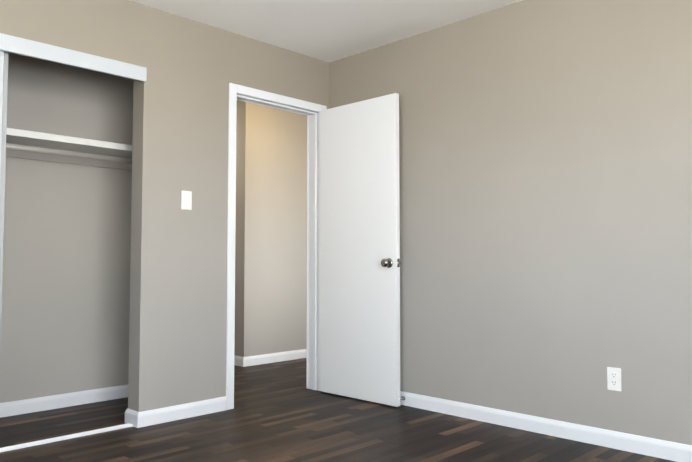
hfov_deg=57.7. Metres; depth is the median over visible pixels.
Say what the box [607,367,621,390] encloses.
electrical outlet plate
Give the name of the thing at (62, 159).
trim
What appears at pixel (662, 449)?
baseboard
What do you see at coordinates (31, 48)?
trim
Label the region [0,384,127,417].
baseboard
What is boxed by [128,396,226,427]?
baseboard
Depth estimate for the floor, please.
3.39 m
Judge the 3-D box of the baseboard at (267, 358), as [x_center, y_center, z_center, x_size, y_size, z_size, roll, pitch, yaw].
[-0.207,1.208,6.340,0.013,0.085,2.033,-3,-4,45]
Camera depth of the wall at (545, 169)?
3.46 m
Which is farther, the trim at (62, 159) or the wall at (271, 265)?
the wall at (271, 265)
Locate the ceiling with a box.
[130,0,522,62]
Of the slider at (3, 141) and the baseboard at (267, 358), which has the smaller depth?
the slider at (3, 141)
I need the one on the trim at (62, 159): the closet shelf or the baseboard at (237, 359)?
the closet shelf
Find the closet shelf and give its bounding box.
[6,128,131,157]
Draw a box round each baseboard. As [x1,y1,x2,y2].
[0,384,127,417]
[125,409,127,423]
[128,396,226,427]
[234,355,240,365]
[241,349,305,366]
[400,391,691,461]
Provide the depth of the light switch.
3.83 m
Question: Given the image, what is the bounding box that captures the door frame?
[226,83,326,409]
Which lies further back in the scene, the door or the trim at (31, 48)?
the door
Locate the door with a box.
[319,93,400,406]
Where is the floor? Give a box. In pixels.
[0,358,675,461]
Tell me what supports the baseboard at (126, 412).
attached to the wall at (178, 309)
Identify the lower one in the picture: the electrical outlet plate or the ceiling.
the electrical outlet plate
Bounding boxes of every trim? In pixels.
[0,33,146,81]
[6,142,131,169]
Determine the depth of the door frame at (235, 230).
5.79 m
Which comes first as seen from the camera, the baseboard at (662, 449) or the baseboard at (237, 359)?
the baseboard at (662, 449)
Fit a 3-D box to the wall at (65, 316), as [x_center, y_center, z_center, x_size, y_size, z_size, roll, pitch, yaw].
[-2.552,-0.113,3.477,0.130,2.440,3.130,-3,-4,45]
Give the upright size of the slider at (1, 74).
1.999 m
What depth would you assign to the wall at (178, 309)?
3.78 m
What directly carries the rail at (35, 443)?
on the floor
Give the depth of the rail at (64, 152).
3.83 m
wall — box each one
[0,0,328,411]
[0,52,133,402]
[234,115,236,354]
[235,100,306,356]
[329,0,691,444]
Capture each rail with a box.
[0,423,132,451]
[6,143,131,163]
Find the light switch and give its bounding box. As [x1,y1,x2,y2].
[181,191,191,209]
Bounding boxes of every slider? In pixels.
[0,50,3,177]
[0,51,8,350]

